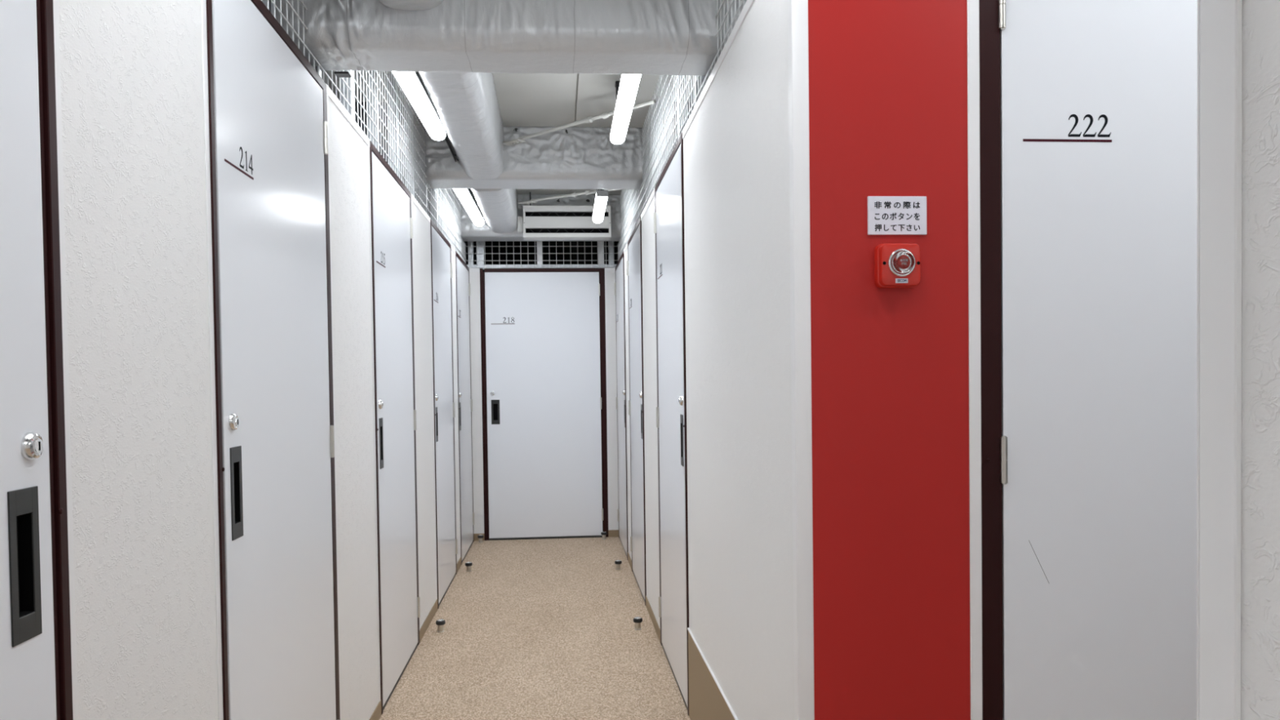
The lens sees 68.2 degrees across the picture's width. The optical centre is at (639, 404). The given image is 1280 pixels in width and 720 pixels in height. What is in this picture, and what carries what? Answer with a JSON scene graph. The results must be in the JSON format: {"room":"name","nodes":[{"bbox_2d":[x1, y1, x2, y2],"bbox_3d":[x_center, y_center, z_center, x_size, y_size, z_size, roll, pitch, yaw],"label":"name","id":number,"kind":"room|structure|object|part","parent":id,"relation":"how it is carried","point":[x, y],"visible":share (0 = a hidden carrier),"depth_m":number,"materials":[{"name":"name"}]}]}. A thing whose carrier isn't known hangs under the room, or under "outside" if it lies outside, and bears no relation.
{"room":"self-storage corridor","nodes":[
{"label":"self-storage corridor","id":0,"kind":"room"},
{"bbox_2d":[58,0,460,719],"bbox_3d":[-1.007,0.082,3.694,0.070,2.045,4.922,-1,1,-5],"label":"wall","id":1,"kind":"structure","parent":0,"point":[131,76],"depth_m":1.56,"materials":[{"name":"white paint"}]},
{"bbox_2d":[53,0,223,719],"bbox_3d":[-0.783,0.130,1.525,0.003,2.048,0.561,-1,1,-5],"label":"trim","id":2,"kind":"structure","parent":1,"relation":"attached to","point":[55,2],"depth_m":1.27,"materials":[{"name":"white plastic"}]},
{"bbox_2d":[205,0,340,719],"bbox_3d":[-0.876,0.115,2.268,0.086,2.045,0.936,-1,1,-5],"label":"door","id":3,"kind":"structure","parent":1,"relation":"in","point":[268,104],"depth_m":2.15,"materials":[{"name":"white metal"}]},
{"bbox_3d":[-0.813,0.177,1.905,0.002,0.185,0.063,-1,1,-5],"label":"flush pull","id":4,"kind":"part","parent":3,"relation":"part of","materials":[{"name":"black metal"}]},
{"bbox_2d":[325,83,380,719],"bbox_3d":[-0.915,0.095,3.050,0.003,2.048,0.628,-1,1,-5],"label":"trim","id":5,"kind":"structure","parent":1,"relation":"attached to","point":[331,95],"depth_m":3.20,"materials":[{"name":"white plastic"}]},
{"bbox_2d":[368,699,381,719],"bbox_3d":[-0.901,1.092,3.074,0.004,0.054,0.628,-1,1,-5],"label":"baseboard","id":6,"kind":"structure","parent":1,"relation":"attached to","point":[376,714],"depth_m":3.31,"materials":[{"name":"beige plastic"}]},
{"bbox_2d":[369,140,420,714],"bbox_3d":[-1.011,0.079,3.826,0.086,2.045,0.936,-1,1,-5],"label":"door","id":7,"kind":"structure","parent":1,"relation":"in","point":[392,225],"depth_m":3.74,"materials":[{"name":"white metal"}]},
{"bbox_3d":[-0.947,0.142,3.462,0.002,0.185,0.063,-1,1,-5],"label":"flush pull","id":8,"kind":"part","parent":7,"relation":"part of","materials":[{"name":"black metal"}]},
{"bbox_3d":[-1.003,1.097,3.846,0.070,0.010,0.862,-1,1,-5],"label":"sill","id":9,"kind":"part","parent":7,"relation":"part of","materials":[{"name":"black metal"}]},
{"bbox_2d":[410,192,437,599],"bbox_3d":[-1.051,0.059,4.621,0.003,2.048,0.656,-1,1,-5],"label":"trim","id":10,"kind":"structure","parent":1,"relation":"attached to","point":[413,199],"depth_m":4.92,"materials":[{"name":"white plastic"}]},
{"bbox_2d":[419,599,437,642],"bbox_3d":[-1.037,1.056,4.645,0.004,0.054,0.656,-1,1,-5],"label":"baseboard","id":11,"kind":"structure","parent":1,"relation":"attached to","point":[428,620],"depth_m":4.60,"materials":[{"name":"beige plastic"}]},
{"bbox_2d":[430,218,457,608],"bbox_3d":[-1.148,0.043,5.412,0.086,2.045,0.936,-1,1,-5],"label":"door","id":12,"kind":"structure","parent":1,"relation":"in","point":[441,248],"depth_m":5.36,"materials":[{"name":"white metal"}]},
{"bbox_3d":[-1.084,0.105,5.048,0.002,0.185,0.063,-1,1,-5],"label":"flush pull","id":13,"kind":"part","parent":12,"relation":"part of","materials":[{"name":"black metal"}]},
{"bbox_3d":[-1.140,1.060,5.432,0.070,0.010,0.862,-1,1,-5],"label":"sill","id":14,"kind":"part","parent":12,"relation":"part of","materials":[{"name":"black metal"}]},
{"bbox_2d":[451,245,461,561],"bbox_3d":[-1.171,0.027,6.014,0.003,2.048,0.269,-1,1,-5],"label":"trim","id":15,"kind":"structure","parent":1,"relation":"attached to","point":[453,250],"depth_m":6.12,"materials":[{"name":"white plastic"}]},
{"bbox_2d":[457,556,461,572],"bbox_3d":[-1.158,1.024,6.038,0.004,0.054,0.269,-1,1,-5],"label":"baseboard","id":16,"kind":"structure","parent":1,"relation":"attached to","point":[459,563],"depth_m":6.04,"materials":[{"name":"beige plastic"}]},
{"bbox_2d":[455,250,474,564],"bbox_3d":[-1.252,0.015,6.612,0.086,2.045,0.936,-1,1,-5],"label":"door","id":17,"kind":"structure","parent":1,"relation":"in","point":[462,270],"depth_m":6.56,"materials":[{"name":"white metal"}]},
{"bbox_3d":[-1.188,0.078,6.248,0.002,0.185,0.063,-1,1,-5],"label":"flush pull","id":18,"kind":"part","parent":17,"relation":"part of","materials":[{"name":"black metal"}]},
{"bbox_3d":[-1.244,1.033,6.632,0.070,0.010,0.862,-1,1,-5],"label":"sill","id":19,"kind":"part","parent":17,"relation":"part of","materials":[{"name":"black metal"}]},
{"bbox_2d":[355,101,389,162],"bbox_3d":[-1.923,-0.170,4.508,1.547,2.535,0.040,-1,1,-5],"label":"wall partition","id":20,"kind":"structure","parent":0,"point":[356,102],"depth_m":4.52,"materials":[{"name":"grey"}]},
{"bbox_2d":[414,188,430,216],"bbox_3d":[-2.046,-0.203,5.933,1.547,2.535,0.040,-1,1,-5],"label":"wall partition","id":21,"kind":"structure","parent":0,"point":[415,188],"depth_m":5.95,"materials":[{"name":"grey"}]},
{"bbox_2d":[454,241,467,264],"bbox_3d":[-1.459,-0.258,7.890,0.040,2.535,1.420,-1,1,-5],"label":"wall partition","id":22,"kind":"structure","parent":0,"point":[465,242],"depth_m":7.95,"materials":[{"name":"grey"}]},
{"bbox_2d":[320,70,708,195],"bbox_3d":[-0.181,-1.460,3.013,4.800,0.070,11.300,-1,1,-5],"label":"ceiling","id":23,"kind":"structure","parent":0,"point":[524,100],"depth_m":4.49,"materials":[{"name":"white paint"}]},
{"bbox_2d":[378,0,443,9],"bbox_3d":[-0.409,-1.190,-0.016,0.224,0.319,5.292,-1,1,-5],"label":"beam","id":24,"kind":"structure","parent":23,"relation":"attached to","point":[394,4],"depth_m":2.59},
{"bbox_2d":[391,71,445,140],"bbox_3d":[-0.872,-1.308,3.614,0.069,0.244,1.412,-1,1,-4],"label":"tube light","id":25,"kind":"object","parent":23,"relation":"attached to","point":[409,82],"visible":0.34,"depth_m":3.75,"materials":[{"name":"white plastic"}]},
{"bbox_2d":[415,71,459,161],"bbox_3d":[-0.869,-1.343,3.933,0.022,0.189,2.045,-1,1,-5],"label":"rail","id":26,"kind":"object","parent":23,"relation":"hanging from","point":[449,143],"visible":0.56,"depth_m":4.08,"materials":[{"name":"grey metal"}]},
{"bbox_2d":[419,71,503,179],"bbox_3d":[-0.736,-1.300,3.936,0.221,0.279,2.097,-1,1,-5],"label":"duct","id":27,"kind":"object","parent":23,"relation":"attached to","point":[466,104],"depth_m":3.95,"materials":[{"name":"silver metal"}]},
{"bbox_2d":[502,99,656,146],"bbox_3d":[-0.318,-1.365,4.598,1.040,0.036,0.060,0,2,42],"label":"rod","id":28,"kind":"object","parent":27,"relation":"attached to","point":[604,115],"visible":0.93,"depth_m":4.60,"materials":[{"name":"grey paint"}]},
{"bbox_2d":[453,188,484,226],"bbox_3d":[-1.068,-1.351,5.925,0.069,0.264,1.262,-1,1,-4],"label":"tube light","id":29,"kind":"object","parent":23,"relation":"attached to","point":[464,195],"visible":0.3,"depth_m":5.82,"materials":[{"name":"white plastic"}]},
{"bbox_2d":[467,188,485,220],"bbox_3d":[-1.050,-1.391,6.022,0.022,0.189,1.440,-1,1,-5],"label":"rail","id":30,"kind":"object","parent":23,"relation":"hanging from","point":[471,192],"visible":0.37,"depth_m":6.09,"materials":[{"name":"grey metal"}]},
{"bbox_2d":[471,188,517,233],"bbox_3d":[-0.919,-1.349,6.035,0.223,0.279,1.482,-1,1,-5],"label":"duct","id":31,"kind":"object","parent":23,"relation":"attached to","point":[499,206],"depth_m":5.94,"materials":[{"name":"silver metal"}]},
{"bbox_2d":[517,191,611,239],"bbox_3d":[-0.537,-1.343,6.704,0.655,0.331,0.151,-1,1,-5],"label":"air conditioner","id":32,"kind":"object","parent":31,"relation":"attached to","point":[537,222],"visible":0.91,"depth_m":6.64,"materials":[{"name":"white"}]},
{"bbox_3d":[-0.517,-1.289,6.708,0.616,0.222,0.150,-1,1,-5],"label":"casing","id":33,"kind":"part","parent":32,"relation":"part of","materials":[{"name":"white plastic"}]},
{"bbox_2d":[517,189,618,204],"bbox_3d":[-0.471,-1.416,6.398,0.873,0.036,0.060,0,2,32],"label":"rod","id":34,"kind":"object","parent":31,"relation":"attached to","point":[587,192],"visible":0.93,"depth_m":6.43,"materials":[{"name":"grey paint"}]},
{"bbox_3d":[-0.429,-1.418,6.372,0.773,0.016,0.016,0,2,32],"label":"rod","id":35,"kind":"part","parent":34,"relation":"part of","materials":[{"name":"grey paint"}]},
{"bbox_2d":[275,0,746,77],"bbox_3d":[-0.159,-1.211,2.793,4.801,0.419,0.305,-1,1,-5],"label":"duct","id":36,"kind":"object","parent":23,"relation":"attached to","point":[599,37],"depth_m":2.67,"materials":[{"name":"grey metal"}]},
{"bbox_2d":[398,125,664,189],"bbox_3d":[-0.365,-1.339,5.168,4.800,0.271,0.343,-1,1,-5],"label":"beam","id":37,"kind":"structure","parent":23,"relation":"attached to","point":[571,157],"depth_m":5.02,"materials":[{"name":"grey paint"}]},
{"bbox_2d":[438,194,638,241],"bbox_3d":[-0.520,-1.368,6.957,4.800,0.296,0.333,-1,1,-5],"label":"beam","id":38,"kind":"structure","parent":23,"relation":"attached to","point":[470,232],"depth_m":6.80,"materials":[{"name":"grey paint"}]},
{"bbox_2d":[592,189,608,222],"bbox_3d":[-0.254,-1.351,5.930,0.069,0.284,0.882,-1,1,-4],"label":"tube light","id":39,"kind":"object","parent":23,"relation":"attached to","point":[602,195],"visible":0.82,"depth_m":5.75,"materials":[{"name":"white plastic"}]},
{"bbox_2d":[609,74,640,144],"bbox_3d":[-0.050,-1.321,3.704,0.070,0.244,1.452,-1,1,-5],"label":"tube light","id":40,"kind":"object","parent":23,"relation":"hanging from","point":[626,89],"visible":0.51,"depth_m":3.85,"materials":[{"name":"white plastic"}]},
{"bbox_3d":[-0.097,-1.357,4.278,0.028,0.198,0.060,-1,1,-5],"label":"stem","id":41,"kind":"part","parent":40,"relation":"part of","materials":[{"name":"black metal"}]},
{"bbox_2d":[378,537,690,719],"bbox_3d":[-0.147,1.139,3.075,4.800,0.060,11.300,-1,1,-5],"label":"floor","id":42,"kind":"structure","parent":0,"point":[537,628],"depth_m":4.26,"materials":[{"name":"beige carpet"}]},
{"bbox_2d":[435,618,445,632],"bbox_3d":[-0.953,1.056,4.517,0.045,0.058,0.045,-1,1,-5],"label":"doorstop","id":43,"kind":"object","parent":42,"relation":"on","point":[441,622],"visible":1,"depth_m":4.50,"materials":[{"name":"silver metal"}]},
{"bbox_3d":[-0.953,1.067,4.517,0.034,0.036,0.034,-1,1,-5],"label":"stem","id":44,"kind":"part","parent":43,"relation":"part of","materials":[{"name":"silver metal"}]},
{"bbox_2d":[465,561,472,571],"bbox_3d":[-1.081,1.023,5.967,0.045,0.058,0.045,-1,1,-5],"label":"doorstop","id":45,"kind":"object","parent":42,"relation":"on","point":[468,564],"visible":1,"depth_m":5.95,"materials":[{"name":"silver metal"}]},
{"bbox_3d":[-1.081,1.034,5.967,0.034,0.036,0.034,-1,1,-5],"label":"stem","id":46,"kind":"part","parent":45,"relation":"part of","materials":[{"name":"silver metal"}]},
{"bbox_2d":[477,534,484,542],"bbox_3d":[-1.187,0.998,7.043,0.045,0.058,0.045,-1,1,-5],"label":"doorstop","id":47,"kind":"object","parent":42,"relation":"on","point":[480,536],"visible":1,"depth_m":7.03,"materials":[{"name":"silver metal"}]},
{"bbox_2d":[600,531,606,539],"bbox_3d":[-0.271,0.984,7.115,0.045,0.058,0.045,-1,1,-5],"label":"doorstop","id":48,"kind":"object","parent":42,"relation":"on","point":[603,533],"visible":1,"depth_m":7.10,"materials":[{"name":"silver metal"}]},
{"bbox_2d":[614,560,622,569],"bbox_3d":[-0.137,1.010,5.967,0.045,0.058,0.045,-1,1,-5],"label":"doorstop","id":49,"kind":"object","parent":42,"relation":"on","point":[618,562],"visible":1,"depth_m":5.95,"materials":[{"name":"silver metal"}]},
{"bbox_3d":[-0.137,1.021,5.967,0.034,0.036,0.034,-1,1,-5],"label":"stem","id":50,"kind":"part","parent":49,"relation":"part of","materials":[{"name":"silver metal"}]},
{"bbox_2d":[633,617,642,630],"bbox_3d":[-0.010,1.043,4.512,0.045,0.058,0.045,-1,1,-5],"label":"doorstop","id":51,"kind":"object","parent":42,"relation":"on","point":[637,620],"visible":1,"depth_m":4.50,"materials":[{"name":"silver metal"}]},
{"bbox_3d":[-0.010,1.054,4.512,0.034,0.036,0.034,-1,1,-5],"label":"stem","id":52,"kind":"part","parent":51,"relation":"part of","materials":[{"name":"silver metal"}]},
{"bbox_2d":[469,271,618,533],"bbox_3d":[-0.723,-0.005,7.181,1.098,2.045,0.070,-1,1,-5],"label":"wall","id":53,"kind":"structure","parent":0,"point":[474,277],"depth_m":7.12,"materials":[{"name":"white paint"}]},
{"bbox_2d":[469,268,479,271],"bbox_3d":[-1.240,-1.008,7.077,0.080,0.027,0.003,-1,1,-5],"label":"trim","id":54,"kind":"structure","parent":53,"relation":"attached to","point":[470,269],"depth_m":7.08,"materials":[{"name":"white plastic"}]},
{"bbox_2d":[474,533,484,540],"bbox_3d":[-1.213,0.999,7.125,0.080,0.054,0.004,-1,1,-5],"label":"baseboard","id":55,"kind":"structure","parent":53,"relation":"attached to","point":[476,538],"depth_m":7.12,"materials":[{"name":"beige plastic"}]},
{"bbox_2d":[466,240,617,270],"bbox_3d":[-0.740,-1.270,7.158,1.138,0.491,0.051,-1,1,-5],"label":"mesh screen","id":56,"kind":"object","parent":53,"relation":"on","point":[480,253],"visible":0.38,"depth_m":7.15,"materials":[{"name":"white metal"}]},
{"bbox_3d":[-1.276,-1.280,7.118,0.042,0.454,0.034,-1,1,-5],"label":"post","id":57,"kind":"part","parent":56,"relation":"part of","materials":[{"name":"metal"}]},
{"bbox_3d":[-1.205,-1.281,7.124,0.060,0.454,0.034,-1,1,-5],"label":"post","id":58,"kind":"part","parent":56,"relation":"part of","materials":[{"name":"metal"}]},
{"bbox_3d":[-0.763,-1.288,7.162,0.042,0.454,0.034,-1,1,-5],"label":"post","id":59,"kind":"part","parent":56,"relation":"part of","materials":[{"name":"grey metal"}]},
{"bbox_3d":[-0.738,-1.043,7.170,1.138,0.037,0.038,-1,1,-5],"label":"rail","id":60,"kind":"part","parent":56,"relation":"part of","materials":[{"name":"metal"}]},
{"bbox_3d":[-0.301,-1.295,7.202,0.050,0.454,0.034,-1,1,-5],"label":"post","id":61,"kind":"part","parent":56,"relation":"part of","materials":[{"name":"grey metal"}]},
{"bbox_3d":[-0.222,-1.296,7.209,0.045,0.454,0.034,-1,1,-5],"label":"post","id":62,"kind":"part","parent":56,"relation":"part of","materials":[{"name":"metal"}]},
{"bbox_2d":[480,268,608,540],"bbox_3d":[-0.723,-0.005,7.173,0.936,2.045,0.086,-1,1,-5],"label":"door","id":63,"kind":"structure","parent":53,"relation":"in","point":[543,331],"depth_m":7.14,"materials":[{"name":"white metal"}]},
{"bbox_3d":[-1.087,0.056,7.112,0.063,0.185,0.002,-1,1,-5],"label":"flush pull","id":64,"kind":"part","parent":63,"relation":"part of","materials":[{"name":"black metal"}]},
{"bbox_3d":[-0.714,1.012,7.203,0.862,0.010,0.070,-1,1,-5],"label":"sill","id":65,"kind":"part","parent":63,"relation":"part of","materials":[{"name":"black metal"}]},
{"bbox_2d":[604,267,614,529],"bbox_3d":[-0.214,-0.014,7.188,0.082,2.048,0.003,-1,1,-5],"label":"trim","id":66,"kind":"structure","parent":53,"relation":"attached to","point":[606,269],"depth_m":7.18,"materials":[{"name":"white plastic"}]},
{"bbox_2d":[608,529,618,537],"bbox_3d":[-0.200,0.983,7.212,0.082,0.054,0.004,-1,1,-5],"label":"baseboard","id":67,"kind":"structure","parent":53,"relation":"attached to","point":[611,533],"depth_m":7.21,"materials":[{"name":"beige plastic"}]},
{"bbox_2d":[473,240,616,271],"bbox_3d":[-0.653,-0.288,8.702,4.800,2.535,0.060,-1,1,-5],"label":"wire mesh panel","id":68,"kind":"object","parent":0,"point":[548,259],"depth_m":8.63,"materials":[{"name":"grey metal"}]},
{"bbox_2d":[615,241,618,264],"bbox_3d":[-0.126,-0.278,8.005,0.040,2.535,1.420,-1,1,-5],"label":"wall partition","id":69,"kind":"structure","parent":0,"point":[616,242],"depth_m":8.55,"materials":[{"name":"grey"}]},
{"bbox_2d":[672,102,693,148],"bbox_3d":[1.119,-0.215,4.710,1.955,2.535,0.040,-1,1,-5],"label":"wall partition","id":70,"kind":"structure","parent":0,"point":[674,102],"depth_m":4.58,"materials":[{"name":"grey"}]},
{"bbox_2d":[830,0,970,719],"bbox_3d":[0.505,0.107,1.829,0.286,2.045,0.070,-1,1,-5],"label":"wall","id":71,"kind":"structure","parent":0,"point":[899,68],"depth_m":1.79,"materials":[{"name":"red paint"}]},
{"bbox_2d":[808,0,836,719],"bbox_3d":[0.343,0.110,1.780,0.046,2.045,0.002,-1,1,-5],"label":"trim","id":72,"kind":"structure","parent":71,"relation":"attached to","point":[819,11],"depth_m":1.77,"materials":[{"name":"red"}]},
{"bbox_2d":[866,195,926,235],"bbox_3d":[0.484,-0.356,1.779,0.114,0.072,0.005,-1,1,-5],"label":"wall sign","id":73,"kind":"object","parent":71,"relation":"attached to","point":[886,215],"visible":1,"depth_m":1.78,"materials":[{"name":"white"}]},
{"bbox_2d":[874,243,920,288],"bbox_3d":[0.485,-0.260,1.760,0.082,0.082,0.047,-1,1,-5],"label":"button","id":74,"kind":"object","parent":71,"relation":"attached to","point":[896,265],"visible":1,"depth_m":1.75,"materials":[{"name":"red plastic"}]},
{"bbox_3d":[0.486,-0.230,1.753,0.024,0.009,0.002,-1,1,-5],"label":"maker plate","id":75,"kind":"part","parent":74,"relation":"part of","materials":[{"name":"white plastic"}]},
{"bbox_2d":[966,0,982,719],"bbox_3d":[0.640,0.106,1.804,0.023,2.045,0.004,-1,1,-5],"label":"trim","id":76,"kind":"structure","parent":71,"relation":"attached to","point":[973,6],"depth_m":1.80,"materials":[{"name":"white plastic"}]},
{"bbox_2d":[978,0,1197,719],"bbox_3d":[1.115,0.098,1.874,0.936,2.045,0.086,-1,1,-5],"label":"door","id":77,"kind":"structure","parent":71,"relation":"in","point":[1088,108],"depth_m":1.82,"materials":[{"name":"white metal"}]},
{"bbox_3d":[1.115,0.098,1.879,0.936,2.045,0.076,-1,1,-5],"label":"frame","id":78,"kind":"part","parent":77,"relation":"part of","materials":[{"name":"brown metal"}]},
{"bbox_2d":[624,0,1279,719],"bbox_3d":[0.324,0.109,1.850,0.070,2.045,8.825,-1,1,-5],"label":"wall","id":79,"kind":"structure","parent":0,"point":[736,143],"depth_m":2.11,"materials":[{"name":"white paint"}]},
{"bbox_2d":[613,250,628,559],"bbox_3d":[-0.104,-0.002,6.711,0.086,2.045,0.936,-1,1,-5],"label":"door","id":80,"kind":"structure","parent":79,"relation":"in","point":[622,512],"depth_m":6.64,"materials":[{"name":"white metal"}]},
{"bbox_3d":[-0.102,0.061,6.342,0.002,0.185,0.063,-1,1,-5],"label":"flush pull","id":81,"kind":"part","parent":80,"relation":"part of","materials":[{"name":"black metal"}]},
{"bbox_2d":[627,551,631,568],"bbox_3d":[-0.064,1.008,6.090,0.004,0.054,0.354,-1,1,-5],"label":"baseboard","id":82,"kind":"structure","parent":79,"relation":"attached to","point":[629,560],"depth_m":6.08,"materials":[{"name":"beige plastic"}]},
{"bbox_2d":[626,216,646,605],"bbox_3d":[0.007,0.027,5.426,0.086,2.045,0.936,-1,1,-5],"label":"door","id":83,"kind":"structure","parent":79,"relation":"in","point":[634,273],"depth_m":5.36,"materials":[{"name":"white metal"}]},
{"bbox_3d":[0.027,1.044,5.447,0.070,0.010,0.862,-1,1,-5],"label":"sill","id":84,"kind":"part","parent":83,"relation":"part of","materials":[{"name":"black metal"}]},
{"bbox_3d":[0.009,0.091,5.057,0.002,0.185,0.063,-1,1,-5],"label":"flush pull","id":85,"kind":"part","parent":83,"relation":"part of","materials":[{"name":"black metal"}]},
{"bbox_2d":[640,188,659,553],"bbox_3d":[0.050,0.045,4.599,0.003,2.048,0.720,-1,1,-5],"label":"trim","id":86,"kind":"structure","parent":79,"relation":"attached to","point":[653,192],"depth_m":4.45,"materials":[{"name":"white plastic"}]},
{"bbox_2d":[645,595,660,641],"bbox_3d":[0.063,1.042,4.622,0.004,0.054,0.720,-1,1,-5],"label":"baseboard","id":87,"kind":"structure","parent":79,"relation":"attached to","point":[655,623],"depth_m":4.57,"materials":[{"name":"beige plastic"}]},
{"bbox_2d":[653,132,688,715],"bbox_3d":[0.150,0.065,3.776,0.086,2.045,0.936,-1,1,-5],"label":"door","id":88,"kind":"structure","parent":79,"relation":"in","point":[668,214],"depth_m":3.68,"materials":[{"name":"white metal"}]},
{"bbox_3d":[0.170,1.082,3.797,0.070,0.010,0.862,-1,1,-5],"label":"sill","id":89,"kind":"part","parent":88,"relation":"part of","materials":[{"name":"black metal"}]},
{"bbox_3d":[0.151,0.128,3.408,0.002,0.185,0.063,-1,1,-5],"label":"flush pull","id":90,"kind":"part","parent":88,"relation":"part of","materials":[{"name":"black metal"}]},
{"bbox_2d":[617,0,744,261],"bbox_3d":[0.085,-1.216,4.478,0.051,0.491,5.439,-1,1,-5],"label":"mesh screen","id":91,"kind":"object","parent":79,"relation":"on","point":[628,208],"visible":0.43,"depth_m":4.16,"materials":[{"name":"white metal"}]},
{"bbox_3d":[-0.072,-1.278,6.362,0.034,0.454,0.045,-1,1,-5],"label":"post","id":92,"kind":"part","parent":91,"relation":"part of","materials":[{"name":"metal"}]},
{"bbox_3d":[-0.032,-1.268,5.909,0.034,0.454,0.045,-1,1,-5],"label":"post","id":93,"kind":"part","parent":91,"relation":"part of","materials":[{"name":"metal"}]},
{"bbox_3d":[0.007,-1.258,5.456,0.034,0.454,0.045,-1,1,-5],"label":"post","id":94,"kind":"part","parent":91,"relation":"part of","materials":[{"name":"metal"}]},
{"bbox_3d":[0.048,-1.107,5.006,0.034,0.174,0.045,-1,1,-5],"label":"post","id":95,"kind":"part","parent":91,"relation":"part of","materials":[{"name":"metal"}]},
{"bbox_3d":[0.085,-1.237,4.550,0.034,0.454,0.045,-1,1,-5],"label":"post","id":96,"kind":"part","parent":91,"relation":"part of","materials":[{"name":"metal"}]},
{"bbox_3d":[0.124,-1.226,4.097,0.034,0.454,0.045,-1,1,-5],"label":"post","id":97,"kind":"part","parent":91,"relation":"part of","materials":[{"name":"metal"}]},
{"bbox_3d":[0.164,-1.216,3.643,0.034,0.454,0.045,-1,1,-5],"label":"post","id":98,"kind":"part","parent":91,"relation":"part of","materials":[{"name":"metal"}]},
{"bbox_3d":[0.203,-1.206,3.190,0.034,0.454,0.045,-1,1,-5],"label":"post","id":99,"kind":"part","parent":91,"relation":"part of","materials":[{"name":"metal"}]},
{"bbox_2d":[688,631,734,719],"bbox_3d":[0.239,0.962,2.563,0.004,0.308,1.537,-1,1,-5],"label":"baseboard","id":100,"kind":"structure","parent":79,"relation":"attached to","point":[706,701],"depth_m":3.01,"materials":[{"name":"beige plastic"}]},
{"bbox_2d":[687,627,737,719],"bbox_3d":[0.236,0.805,2.559,0.006,0.006,1.537,-1,1,-5],"label":"trim","id":101,"kind":"structure","parent":79,"relation":"attached to","point":[688,628],"depth_m":2.76,"materials":[{"name":"white plastic"}]},
{"bbox_2d":[682,0,754,139],"bbox_3d":[0.214,-0.918,2.518,0.003,0.027,1.537,-1,1,-5],"label":"trim","id":102,"kind":"structure","parent":79,"relation":"attached to","point":[748,3],"depth_m":2.52,"materials":[{"name":"white plastic"}]},
{"bbox_2d":[787,0,814,719],"bbox_3d":[0.307,0.111,1.790,0.031,2.045,0.031,-1,1,-5],"label":"trim","id":103,"kind":"structure","parent":79,"relation":"attached to","point":[797,10],"depth_m":1.77,"materials":[{"name":"white plastic"}]},
{"bbox_2d":[1196,0,1242,719],"bbox_3d":[0.405,0.137,0.642,0.033,2.045,0.041,-1,1,-5],"label":"trim","id":104,"kind":"structure","parent":79,"relation":"attached to","point":[1220,22],"depth_m":0.64,"materials":[{"name":"white plastic"}]},
{"bbox_3d":[-0.587,0.193,-1.167,0.070,2.045,2.967,-1,1,-5],"label":"wall","id":105,"kind":"structure","parent":0,"visible":0},
{"bbox_2d":[0,0,73,719],"bbox_3d":[-0.747,0.149,0.777,0.086,2.045,0.936,-1,1,-5],"label":"door","id":106,"kind":"structure","parent":105,"relation":"in","point":[36,662],"depth_m":1.17,"materials":[{"name":"white metal"}]},
{"bbox_3d":[-0.747,0.194,1.149,0.002,0.185,0.063,-1,1,-5],"label":"flush pull","id":107,"kind":"part","parent":106,"relation":"part of","materials":[{"name":"black metal"}]},
{"bbox_3d":[-0.752,0.149,0.777,0.076,2.045,0.936,-1,1,-5],"label":"frame","id":108,"kind":"part","parent":106,"relation":"part of","materials":[{"name":"brown metal"}]},
{"bbox_2d":[261,0,466,263],"bbox_3d":[-0.905,-1.149,2.205,0.051,0.491,9.800,-1,1,-5],"label":"mesh screen","id":109,"kind":"object","parent":105,"relation":"on","point":[451,221],"visible":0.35,"depth_m":4.11,"materials":[{"name":"white metal"}]},
{"bbox_3d":[-0.922,-1.170,2.321,0.034,0.454,0.045,-1,1,-5],"label":"post","id":110,"kind":"part","parent":109,"relation":"part of","materials":[{"name":"metal"}]},
{"bbox_3d":[-0.959,-0.970,2.779,0.034,0.034,0.045,-1,1,-5],"label":"post","id":111,"kind":"part","parent":109,"relation":"part of","materials":[{"name":"metal"}]},
{"bbox_3d":[-1.001,-1.191,3.227,0.034,0.454,0.045,-1,1,-5],"label":"post","id":112,"kind":"part","parent":109,"relation":"part of","materials":[{"name":"metal"}]},
{"bbox_3d":[-1.040,-1.201,3.680,0.034,0.454,0.045,-1,1,-5],"label":"post","id":113,"kind":"part","parent":109,"relation":"part of","materials":[{"name":"metal"}]},
{"bbox_3d":[-1.079,-1.211,4.133,0.034,0.454,0.045,-1,1,-5],"label":"post","id":114,"kind":"part","parent":109,"relation":"part of","materials":[{"name":"metal"}]},
{"bbox_3d":[-1.118,-1.222,4.587,0.034,0.454,0.045,-1,1,-5],"label":"post","id":115,"kind":"part","parent":109,"relation":"part of","materials":[{"name":"metal"}]},
{"bbox_3d":[-1.156,-1.092,5.043,0.034,0.174,0.045,-1,1,-5],"label":"post","id":116,"kind":"part","parent":109,"relation":"part of","materials":[{"name":"metal"}]},
{"bbox_3d":[-1.197,-1.242,5.493,0.034,0.454,0.045,-1,1,-5],"label":"post","id":117,"kind":"part","parent":109,"relation":"part of","materials":[{"name":"metal"}]},
{"bbox_3d":[-1.236,-1.253,5.946,0.034,0.454,0.045,-1,1,-5],"label":"post","id":118,"kind":"part","parent":109,"relation":"part of","materials":[{"name":"metal"}]},
{"bbox_3d":[-1.275,-1.263,6.399,0.034,0.454,0.045,-1,1,-5],"label":"post","id":119,"kind":"part","parent":109,"relation":"part of","materials":[{"name":"metal"}]},
{"bbox_3d":[-1.312,-1.121,6.856,0.034,0.149,0.045,-1,1,-5],"label":"post","id":120,"kind":"part","parent":109,"relation":"part of","materials":[{"name":"metal"}]}
]}

